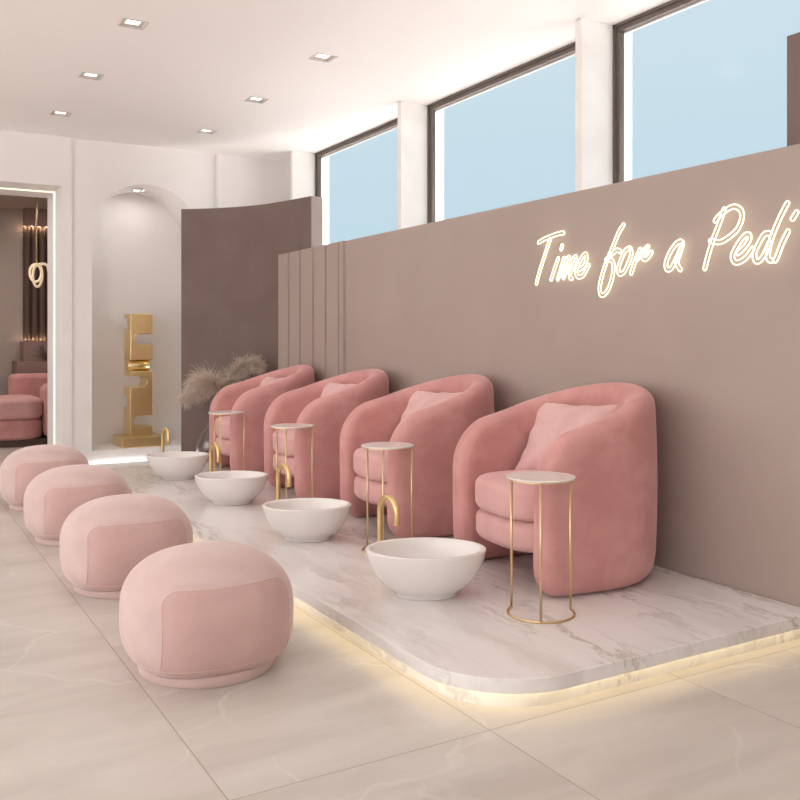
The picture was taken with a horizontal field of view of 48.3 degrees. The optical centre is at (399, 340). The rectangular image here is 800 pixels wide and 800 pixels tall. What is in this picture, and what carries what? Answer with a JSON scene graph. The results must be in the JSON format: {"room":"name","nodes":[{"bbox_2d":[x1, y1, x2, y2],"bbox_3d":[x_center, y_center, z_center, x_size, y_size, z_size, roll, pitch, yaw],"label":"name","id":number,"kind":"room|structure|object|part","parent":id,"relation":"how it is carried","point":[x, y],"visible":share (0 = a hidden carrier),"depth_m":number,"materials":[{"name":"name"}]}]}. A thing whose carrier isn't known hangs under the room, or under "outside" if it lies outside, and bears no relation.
{"room":"salon","nodes":[
{"label":"salon","id":0,"kind":"room"},
{"bbox_2d":[0,208,22,394],"bbox_3d":[-4.509,-0.250,9.388,4.700,2.700,2.640,0,0,-30],"label":"wall","id":1,"kind":"structure","parent":0,"point":[11,220],"depth_m":10.80,"materials":[{"name":"brown paint"}]},
{"bbox_2d":[23,208,46,340],"bbox_3d":[-3.954,-0.802,11.137,1.376,1.594,0.158,0,0,-30],"label":"wall panel","id":2,"kind":"object","parent":1,"relation":"attached to","point":[34,299],"visible":0.17,"depth_m":10.86,"materials":[{"name":"brown wood"}]},
{"bbox_2d":[0,195,46,209],"bbox_3d":[-4.509,-1.630,9.388,4.700,0.060,2.640,0,0,-30],"label":"ceiling","id":3,"kind":"structure","parent":0,"point":[6,201],"depth_m":10.30,"materials":[{"name":"paint"}]},
{"bbox_2d":[29,197,46,287],"bbox_3d":[-3.647,-1.079,9.465,0.538,1.043,0.122,0,0,-30],"label":"pendant","id":4,"kind":"object","parent":3,"relation":"hanging from","point":[34,265],"visible":0.69,"depth_m":9.37,"materials":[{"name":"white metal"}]},
{"bbox_3d":[-3.812,-1.200,9.355,0.015,0.800,0.016,0,0,-30],"label":"rod","id":5,"kind":"part","parent":4,"relation":"part of","materials":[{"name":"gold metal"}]},
{"bbox_2d":[92,185,189,443],"bbox_3d":[-2.478,-0.172,8.503,1.000,2.545,0.580,0,0,-30],"label":"wall niche","id":6,"kind":"object","parent":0,"point":[136,236],"visible":0.58,"depth_m":8.75,"materials":[{"name":"white paint"}]},
{"bbox_2d":[131,188,144,191],"bbox_3d":[-2.489,-1.435,8.473,0.110,0.014,0.110,0,0,-30],"label":"recessed light","id":7,"kind":"object","parent":6,"relation":"attached to","point":[134,189],"visible":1,"depth_m":8.46,"materials":[{"name":"grey"}]},
{"bbox_2d":[0,130,289,462],"bbox_3d":[-4.303,-0.350,7.531,7.180,2.900,0.774,0,0,-30],"label":"wall","id":8,"kind":"structure","parent":0,"point":[82,174],"depth_m":7.99,"materials":[{"name":"white paint"}]},
{"bbox_2d":[0,187,54,443],"bbox_3d":[-4.006,-0.132,7.684,1.948,2.464,0.044,0,0,-30],"label":"led strip","id":9,"kind":"object","parent":8,"relation":"attached to","point":[0,187],"visible":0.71,"depth_m":8.15,"materials":[{"name":"white plastic"}]},
{"bbox_2d":[92,439,180,462],"bbox_3d":[-2.481,1.044,8.508,0.998,0.112,0.567,0,0,-30],"label":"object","id":10,"kind":"structure","parent":8,"relation":"attached to","point":[102,452],"depth_m":8.20,"materials":[{"name":"white paint"}]},
{"bbox_2d":[113,314,164,447],"bbox_3d":[-2.482,0.366,8.474,0.395,1.244,0.395,0,0,-30],"label":"sculpture","id":11,"kind":"object","parent":10,"relation":"on","point":[137,357],"visible":1,"depth_m":8.41,"materials":[{"name":"gold metal"}]},
{"bbox_2d":[181,196,322,460],"bbox_3d":[-1.300,-0.052,7.896,1.541,2.304,0.275,0,0,30],"label":"wall","id":12,"kind":"structure","parent":0,"point":[229,256],"depth_m":8.03,"materials":[{"name":"brown paint"}]},
{"bbox_3d":[-0.694,-0.052,7.447,0.115,2.304,0.012,0,0,-44],"label":"panel","id":13,"kind":"part","parent":12,"relation":"part of","materials":[{"name":"beige paint"}]},
{"bbox_2d":[0,0,670,161],"bbox_3d":[-1.280,-1.800,2.350,7.165,0.001,11.350,0,0,-30],"label":"ceiling","id":14,"kind":"structure","parent":0,"point":[195,65],"depth_m":5.72,"materials":[{"name":"white paint"}]},
{"bbox_2d":[50,111,71,116],"bbox_3d":[-2.687,-1.808,7.066,0.144,0.023,0.144,0,0,-30],"label":"recessed light","id":15,"kind":"object","parent":14,"relation":"in","point":[55,113],"visible":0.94,"depth_m":7.10,"materials":[{"name":"grey metal"}]},
{"bbox_2d":[78,72,103,80],"bbox_3d":[-2.098,-1.808,6.060,0.144,0.023,0.144,0,0,-30],"label":"recessed light","id":16,"kind":"object","parent":14,"relation":"in","point":[85,75],"visible":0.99,"depth_m":6.08,"materials":[{"name":"grey metal"}]},
{"bbox_2d":[117,18,148,29],"bbox_3d":[-1.515,-1.808,5.063,0.144,0.023,0.144,0,0,-30],"label":"recessed light","id":17,"kind":"object","parent":14,"relation":"in","point":[125,22],"visible":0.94,"depth_m":5.09,"materials":[{"name":"grey metal"}]},
{"bbox_2d":[196,129,216,133],"bbox_3d":[-1.659,-1.808,7.667,0.144,0.023,0.144,0,0,-30],"label":"recessed light","id":18,"kind":"object","parent":14,"relation":"in","point":[204,131],"visible":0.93,"depth_m":7.70,"materials":[{"name":"grey"}]},
{"bbox_2d":[245,96,268,103],"bbox_3d":[-1.071,-1.808,6.661,0.144,0.023,0.144,0,0,-30],"label":"recessed light","id":19,"kind":"object","parent":14,"relation":"in","point":[250,99],"visible":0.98,"depth_m":6.69,"materials":[{"name":"grey metal"}]},
{"bbox_2d":[309,53,337,62],"bbox_3d":[-0.488,-1.808,5.664,0.144,0.023,0.144,0,0,-30],"label":"recessed light","id":20,"kind":"object","parent":14,"relation":"in","point":[321,57],"visible":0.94,"depth_m":5.69,"materials":[{"name":"grey metal"}]},
{"bbox_2d":[0,446,799,799],"bbox_3d":[-1.908,1.130,3.953,7.700,0.060,14.750,0,0,-30],"label":"floor","id":21,"kind":"structure","parent":0,"point":[330,718],"depth_m":2.53,"materials":[{"name":"tile"}]},
{"bbox_2d":[0,373,46,447],"bbox_3d":[-4.511,0.735,9.491,2.200,0.730,1.080,0,0,-30],"label":"curved sofa","id":22,"kind":"object","parent":21,"relation":"on","point":[23,412],"visible":0.56,"depth_m":9.34,"materials":[{"name":"fabric"}]},
{"bbox_3d":[-4.681,0.925,9.316,1.690,0.210,0.890,0,0,-30],"label":"seat","id":23,"kind":"part","parent":22,"relation":"part of","materials":[{"name":"fabric"}]},
{"bbox_2d":[0,395,42,420],"bbox_3d":[-4.683,0.710,9.309,1.720,0.220,0.900,0,0,-30],"label":"seat cushion","id":24,"kind":"object","parent":22,"relation":"on","point":[12,407],"depth_m":9.26,"materials":[{"name":"fabric"}]},
{"bbox_3d":[-4.089,0.700,10.225,0.730,0.660,0.240,0,0,-30],"label":"backrest","id":25,"kind":"part","parent":22,"relation":"part of","materials":[{"name":"fabric"}]},
{"bbox_3d":[-3.719,0.745,9.642,0.280,0.570,0.540,0,0,-30],"label":"armrest","id":26,"kind":"part","parent":22,"relation":"part of","materials":[{"name":"fabric"}]},
{"bbox_2d":[12,341,46,373],"bbox_3d":[-3.934,0.550,10.979,1.500,1.100,0.445,0,0,-30],"label":"stone ledge","id":27,"kind":"object","parent":21,"relation":"on","point":[28,363],"visible":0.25,"depth_m":10.58,"materials":[{"name":"stone"}]},
{"bbox_2d":[33,344,46,360],"bbox_3d":[-4.217,0.141,10.629,0.300,0.207,0.155,0,0,-30],"label":"bouquet","id":28,"kind":"object","parent":27,"relation":"on","point":[44,356],"visible":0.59,"depth_m":10.61,"materials":[{"name":"brown plant"}]},
{"bbox_2d":[0,444,88,510],"bbox_3d":[-2.379,0.900,5.985,0.570,0.400,0.558,0,0,-30],"label":"pouf","id":29,"kind":"object","parent":21,"relation":"on","point":[18,469],"visible":0.59,"depth_m":5.77,"materials":[{"name":"fabric"}]},
{"bbox_2d":[23,464,130,545],"bbox_3d":[-1.805,0.900,5.005,0.570,0.400,0.558,0,0,-30],"label":"pouf","id":30,"kind":"object","parent":21,"relation":"on","point":[53,494],"visible":0.66,"depth_m":4.78,"materials":[{"name":"fabric"}]},
{"bbox_2d":[89,459,146,463],"bbox_3d":[-2.420,1.096,8.193,1.100,0.008,0.011,0,0,-30],"label":"led strip","id":31,"kind":"object","parent":21,"relation":"on","point":[141,459],"visible":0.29,"depth_m":8.10,"materials":[{"name":"white plastic"}]},
{"bbox_2d":[59,494,192,598],"bbox_3d":[-1.232,0.900,4.026,0.570,0.400,0.558,0,0,-30],"label":"pouf","id":32,"kind":"object","parent":21,"relation":"on","point":[103,539],"visible":0.77,"depth_m":3.80,"materials":[{"name":"fabric"}]},
{"bbox_2d":[119,541,293,688],"bbox_3d":[-0.659,0.900,3.046,0.570,0.400,0.558,0,0,-30],"label":"pouf","id":33,"kind":"object","parent":21,"relation":"on","point":[207,614],"visible":1,"depth_m":2.83,"materials":[{"name":"fabric"}]},
{"bbox_2d":[110,461,799,706],"bbox_3d":[-0.415,1.050,5.122,1.522,0.100,5.140,0,0,-30],"label":"raised platform","id":34,"kind":"object","parent":21,"relation":"on","point":[466,646],"visible":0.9,"depth_m":3.23,"materials":[{"name":"stone"}]},
{"bbox_2d":[161,427,169,451],"bbox_3d":[-1.784,0.828,6.770,0.054,0.344,0.176,0,0,-30],"label":"tap","id":35,"kind":"object","parent":34,"relation":"on","point":[165,428],"visible":0.74,"depth_m":6.80,"materials":[{"name":"gold metal"}]},
{"bbox_2d":[146,451,208,479],"bbox_3d":[-1.615,0.912,6.482,0.427,0.177,0.379,0,0,-30],"label":"basin","id":36,"kind":"object","parent":34,"relation":"on","point":[175,465],"visible":1,"depth_m":6.37,"materials":[{"name":"white ceramic"}]},
{"bbox_2d":[209,442,220,471],"bbox_3d":[-1.208,0.828,5.786,0.054,0.344,0.176,0,0,-30],"label":"tap","id":37,"kind":"object","parent":34,"relation":"on","point":[213,444],"visible":0.73,"depth_m":5.82,"materials":[{"name":"gold metal"}]},
{"bbox_2d":[208,411,244,470],"bbox_3d":[-1.210,0.747,6.226,0.254,0.505,0.254,0,0,-30],"label":"side table","id":38,"kind":"object","parent":34,"relation":"on","point":[214,413],"visible":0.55,"depth_m":6.26,"materials":[{"name":"gold metal"}]},
{"bbox_3d":[-1.309,0.750,6.296,0.009,0.493,0.009,0,0,45],"label":"leg","id":39,"kind":"part","parent":38,"relation":"part of","materials":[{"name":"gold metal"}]},
{"bbox_3d":[-1.229,0.750,6.106,0.009,0.493,0.009,0,0,45],"label":"leg","id":40,"kind":"part","parent":38,"relation":"part of","materials":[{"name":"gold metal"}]},
{"bbox_3d":[-1.095,0.750,6.262,0.009,0.493,0.009,0,0,-15],"label":"leg","id":41,"kind":"part","parent":38,"relation":"part of","materials":[{"name":"gold metal"}]},
{"bbox_2d":[194,470,267,505],"bbox_3d":[-1.039,0.912,5.498,0.427,0.177,0.379,0,0,-30],"label":"basin","id":42,"kind":"object","parent":34,"relation":"on","point":[234,487],"visible":1,"depth_m":5.39,"materials":[{"name":"white ceramic"}]},
{"bbox_2d":[209,365,314,471],"bbox_3d":[-1.033,0.594,6.889,0.762,0.813,0.830,0,0,-24],"label":"tub chair","id":43,"kind":"object","parent":34,"relation":"on","point":[247,396],"visible":0.56,"depth_m":6.51,"materials":[{"name":"fabric"}]},
{"bbox_2d":[215,416,229,438],"bbox_3d":[-1.105,0.653,6.857,0.601,0.156,0.560,0,0,-24],"label":"seat cushion","id":44,"kind":"object","parent":43,"relation":"on","point":[225,420],"depth_m":6.65,"materials":[{"name":"fabric"}]},
{"bbox_3d":[-1.103,0.787,6.857,0.597,0.135,0.560,0,0,-24],"label":"seat","id":45,"kind":"part","parent":43,"relation":"part of","materials":[{"name":"fabric"}]},
{"bbox_2d":[259,377,282,386],"bbox_3d":[-1.007,0.440,6.995,0.240,0.330,0.441,0,0,-45],"label":"cushion","id":46,"kind":"object","parent":43,"relation":"on","point":[267,380],"visible":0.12,"depth_m":7.05,"materials":[{"name":"pink fabric"}]},
{"bbox_2d":[276,463,291,499],"bbox_3d":[-0.632,0.828,4.802,0.054,0.344,0.176,0,0,-30],"label":"tap","id":47,"kind":"object","parent":34,"relation":"on","point":[282,465],"visible":0.76,"depth_m":4.82,"materials":[{"name":"gold metal"}]},
{"bbox_2d":[270,423,313,498],"bbox_3d":[-0.635,0.747,5.242,0.254,0.505,0.254,0,0,-30],"label":"side table","id":48,"kind":"object","parent":34,"relation":"on","point":[285,426],"visible":0.62,"depth_m":5.22,"materials":[{"name":"gold metal"}]},
{"bbox_3d":[-0.734,0.750,5.312,0.009,0.493,0.009,0,0,45],"label":"leg","id":49,"kind":"part","parent":48,"relation":"part of","materials":[{"name":"gold metal"}]},
{"bbox_3d":[-0.654,0.750,5.122,0.009,0.493,0.009,0,0,-15],"label":"leg","id":50,"kind":"part","parent":48,"relation":"part of","materials":[{"name":"gold metal"}]},
{"bbox_3d":[-0.519,0.750,5.278,0.009,0.493,0.009,0,0,-15],"label":"leg","id":51,"kind":"part","parent":48,"relation":"part of","materials":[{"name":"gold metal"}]},
{"bbox_2d":[262,498,351,542],"bbox_3d":[-0.470,0.912,4.510,0.427,0.177,0.379,0,0,-30],"label":"basin","id":52,"kind":"object","parent":34,"relation":"on","point":[300,520],"visible":1,"depth_m":4.40,"materials":[{"name":"white ceramic"}]},
{"bbox_2d":[264,369,388,499],"bbox_3d":[-0.448,0.594,5.891,0.762,0.813,0.830,0,0,-24],"label":"tub chair","id":53,"kind":"object","parent":34,"relation":"on","point":[328,414],"visible":0.63,"depth_m":5.49,"materials":[{"name":"fabric"}]},
{"bbox_3d":[-0.518,0.787,5.859,0.597,0.135,0.560,0,0,-24],"label":"seat","id":54,"kind":"part","parent":53,"relation":"part of","materials":[{"name":"fabric"}]},
{"bbox_2d":[273,429,294,456],"bbox_3d":[-0.520,0.653,5.858,0.601,0.156,0.560,0,0,-24],"label":"seat cushion","id":55,"kind":"object","parent":53,"relation":"on","point":[281,432],"depth_m":5.66,"materials":[{"name":"fabric"}]},
{"bbox_2d":[321,383,356,396],"bbox_3d":[-0.423,0.440,5.996,0.240,0.330,0.441,0,0,-45],"label":"cushion","id":56,"kind":"object","parent":53,"relation":"on","point":[330,388],"visible":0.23,"depth_m":6.04,"materials":[{"name":"pink fabric"}]},
{"bbox_2d":[361,442,413,553],"bbox_3d":[-0.059,0.747,4.258,0.254,0.505,0.254,0,0,-30],"label":"side table","id":57,"kind":"object","parent":34,"relation":"on","point":[382,446],"visible":0.73,"depth_m":4.29,"materials":[{"name":"gold metal"}]},
{"bbox_3d":[-0.158,0.750,4.329,0.009,0.493,0.009,0,0,-15],"label":"leg","id":58,"kind":"part","parent":57,"relation":"part of","materials":[{"name":"gold metal"}]},
{"bbox_3d":[-0.078,0.750,4.139,0.009,0.493,0.009,0,0,45],"label":"leg","id":59,"kind":"part","parent":57,"relation":"part of","materials":[{"name":"gold metal"}]},
{"bbox_3d":[0.057,0.750,4.294,0.009,0.493,0.009,0,0,-15],"label":"leg","id":60,"kind":"part","parent":57,"relation":"part of","materials":[{"name":"gold metal"}]},
{"bbox_2d":[377,494,399,541],"bbox_3d":[-0.056,0.828,3.818,0.054,0.344,0.176,0,0,-30],"label":"tap","id":61,"kind":"object","parent":34,"relation":"on","point":[385,497],"visible":0.73,"depth_m":3.85,"materials":[{"name":"gold metal"}]},
{"bbox_2d":[340,374,494,537],"bbox_3d":[0.136,0.594,4.892,0.762,0.813,0.830,0,0,-24],"label":"tub chair","id":62,"kind":"object","parent":34,"relation":"on","point":[435,432],"visible":0.68,"depth_m":4.51,"materials":[{"name":"fabric"}]},
{"bbox_2d":[353,447,387,482],"bbox_3d":[0.064,0.653,4.859,0.601,0.156,0.560,0,0,-24],"label":"seat cushion","id":63,"kind":"object","parent":62,"relation":"on","point":[359,453],"depth_m":4.68,"materials":[{"name":"fabric"}]},
{"bbox_3d":[0.066,0.787,4.860,0.597,0.135,0.560,0,0,-24],"label":"seat","id":64,"kind":"part","parent":62,"relation":"part of","materials":[{"name":"fabric"}]},
{"bbox_2d":[400,391,461,421],"bbox_3d":[0.161,0.440,4.998,0.240,0.330,0.441,0,0,-45],"label":"cushion","id":65,"kind":"object","parent":62,"relation":"on","point":[418,400],"visible":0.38,"depth_m":5.02,"materials":[{"name":"pink fabric"}]},
{"bbox_2d":[365,537,485,600],"bbox_3d":[0.102,0.908,3.524,0.451,0.184,0.401,0,0,-30],"label":"basin","id":66,"kind":"object","parent":34,"relation":"on","point":[414,568],"visible":1,"depth_m":3.42,"materials":[{"name":"white ceramic"}]},
{"bbox_2d":[506,471,575,623],"bbox_3d":[0.517,0.747,3.274,0.254,0.505,0.254,0,0,-30],"label":"side table","id":67,"kind":"object","parent":34,"relation":"on","point":[530,477],"visible":1,"depth_m":3.26,"materials":[{"name":"metal"}]},
{"bbox_3d":[0.418,0.750,3.345,0.009,0.493,0.009,0,0,45],"label":"leg","id":68,"kind":"part","parent":67,"relation":"part of","materials":[{"name":"gold metal"}]},
{"bbox_3d":[0.498,0.750,3.155,0.009,0.493,0.009,0,0,-15],"label":"leg","id":69,"kind":"part","parent":67,"relation":"part of","materials":[{"name":"gold metal"}]},
{"bbox_3d":[0.633,0.750,3.311,0.009,0.493,0.009,0,0,-15],"label":"leg","id":70,"kind":"part","parent":67,"relation":"part of","materials":[{"name":"gold metal"}]},
{"bbox_2d":[453,382,657,596],"bbox_3d":[0.720,0.594,3.893,0.762,0.813,0.830,0,0,-24],"label":"tub chair","id":71,"kind":"object","parent":34,"relation":"on","point":[612,458],"visible":0.92,"depth_m":3.56,"materials":[{"name":"fabric"}]},
{"bbox_3d":[0.650,0.787,3.862,0.597,0.135,0.560,0,0,-24],"label":"seat","id":72,"kind":"part","parent":71,"relation":"part of","materials":[{"name":"fabric"}]},
{"bbox_2d":[475,470,535,521],"bbox_3d":[0.648,0.653,3.861,0.601,0.156,0.560,0,0,-24],"label":"seat cushion","id":73,"kind":"object","parent":71,"relation":"on","point":[492,487],"depth_m":3.69,"materials":[{"name":"fabric"}]},
{"bbox_2d":[515,402,619,469],"bbox_3d":[0.746,0.440,3.999,0.240,0.330,0.441,0,0,-45],"label":"cushion","id":74,"kind":"object","parent":71,"relation":"on","point":[552,420],"visible":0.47,"depth_m":3.99,"materials":[{"name":"pink fabric"}]},
{"bbox_3d":[-1.596,0.871,7.756,0.351,0.461,0.351,0,0,-30],"label":"glass vase","id":75,"kind":"object","parent":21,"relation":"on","visible":0},
{"bbox_2d":[174,359,233,410],"bbox_3d":[-1.692,0.615,7.744,0.523,0.910,0.430,0,0,-20],"label":"pampas plume","id":76,"kind":"object","parent":75,"relation":"in","point":[202,385],"visible":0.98,"depth_m":7.72,"materials":[{"name":"beige plant"}]},
{"bbox_2d":[222,351,268,384],"bbox_3d":[-1.365,0.575,7.720,0.490,0.989,0.285,0,0,26],"label":"pampas plume","id":77,"kind":"object","parent":75,"relation":"in","point":[256,364],"visible":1,"depth_m":7.70,"materials":[{"name":"beige plant"}]},
{"bbox_2d":[321,0,708,158],"bbox_3d":[1.816,-0.390,4.162,0.120,2.980,11.350,0,0,-30],"label":"wall","id":78,"kind":"structure","parent":0,"point":[702,1],"depth_m":5.81,"materials":[{"name":"white paint"}]},
{"bbox_2d":[290,151,328,244],"bbox_3d":[-0.866,-0.350,8.561,0.383,2.900,0.052,0,0,-30],"label":"pillar","id":79,"kind":"structure","parent":78,"relation":"attached to","point":[302,164],"depth_m":8.53,"materials":[{"name":"white paint"}]},
{"bbox_2d":[315,118,396,196],"bbox_3d":[-0.297,-0.800,7.718,0.048,2.000,1.978,0,0,-30],"label":"window frame","id":80,"kind":"structure","parent":78,"relation":"in","point":[389,125],"depth_m":8.08,"materials":[{"name":"brown metal"}]},
{"bbox_2d":[397,101,443,229],"bbox_3d":[0.159,-0.350,6.809,0.383,2.900,0.052,0,0,-30],"label":"pillar","id":81,"kind":"structure","parent":78,"relation":"attached to","point":[411,117],"depth_m":6.75,"materials":[{"name":"white paint"}]},
{"bbox_2d":[427,42,574,222],"bbox_3d":[0.719,-0.800,5.983,0.048,2.000,1.938,0,0,-30],"label":"window","id":82,"kind":"structure","parent":78,"relation":"in","point":[567,50],"depth_m":6.52,"materials":[{"name":"brown metal"}]},
{"bbox_2d":[575,18,631,191],"bbox_3d":[1.165,-0.350,5.091,0.383,2.900,0.052,0,0,-30],"label":"pillar","id":83,"kind":"structure","parent":78,"relation":"attached to","point":[593,39],"depth_m":5.03,"materials":[{"name":"white paint"}]},
{"bbox_2d":[613,0,701,183],"bbox_3d":[1.726,-0.800,4.261,0.048,2.000,1.948,0,0,-30],"label":"window frame","id":84,"kind":"structure","parent":78,"relation":"in","point":[669,7],"depth_m":5.07,"materials":[{"name":"brown metal"}]},
{"bbox_2d":[278,144,799,606],"bbox_3d":[0.758,0.178,4.710,0.113,1.843,6.965,0,0,-30],"label":"wall partition","id":85,"kind":"structure","parent":0,"point":[716,350],"depth_m":4.04,"materials":[{"name":"beige paint"}]},
{"bbox_3d":[-0.727,0.129,7.154,0.018,1.743,1.247,0,0,-30],"label":"fluted panel","id":86,"kind":"part","parent":85,"relation":"part of","materials":[{"name":"beige paint"}]},
{"bbox_2d":[535,231,564,285],"bbox_3d":[0.777,-0.422,4.579,0.022,0.264,0.229,0,0,-30],"label":"sign","id":87,"kind":"object","parent":85,"relation":"attached to","point":[543,263],"depth_m":4.61,"materials":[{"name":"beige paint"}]},
{"bbox_2d":[550,252,589,281],"bbox_3d":[0.854,-0.366,4.448,0.022,0.132,0.290,0,0,-30],"label":"sign","id":88,"kind":"object","parent":85,"relation":"attached to","point":[567,266],"depth_m":4.44,"materials":[{"name":"beige paint"}]},
{"bbox_2d":[598,223,652,297],"bbox_3d":[1.045,-0.375,4.121,0.022,0.337,0.344,0,0,-30],"label":"sign","id":89,"kind":"object","parent":85,"relation":"attached to","point":[609,256],"depth_m":4.14,"materials":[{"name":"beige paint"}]},
{"bbox_2d":[664,239,684,271],"bbox_3d":[1.196,-0.367,3.863,0.022,0.139,0.112,0,0,-30],"label":"sign","id":90,"kind":"object","parent":85,"relation":"attached to","point":[683,242],"depth_m":3.85,"materials":[{"name":"beige paint"}]},
{"bbox_2d":[703,204,744,270],"bbox_3d":[1.327,-0.422,3.639,0.022,0.257,0.204,0,0,-30],"label":"sign","id":91,"kind":"object","parent":85,"relation":"attached to","point":[709,241],"depth_m":3.65,"materials":[{"name":"beige paint"}]},
{"bbox_2d":[730,200,790,265],"bbox_3d":[1.414,-0.415,3.491,0.022,0.233,0.275,0,0,-30],"label":"sign","id":92,"kind":"object","parent":85,"relation":"attached to","point":[766,247],"depth_m":3.46,"materials":[{"name":"beige paint"}]},
{"bbox_2d":[787,32,799,145],"bbox_3d":[2.076,-0.052,2.704,0.115,2.304,1.970,0,0,-30],"label":"wall","id":93,"kind":"structure","parent":0,"point":[793,41],"depth_m":3.50,"materials":[{"name":"brown paint"}]}
]}

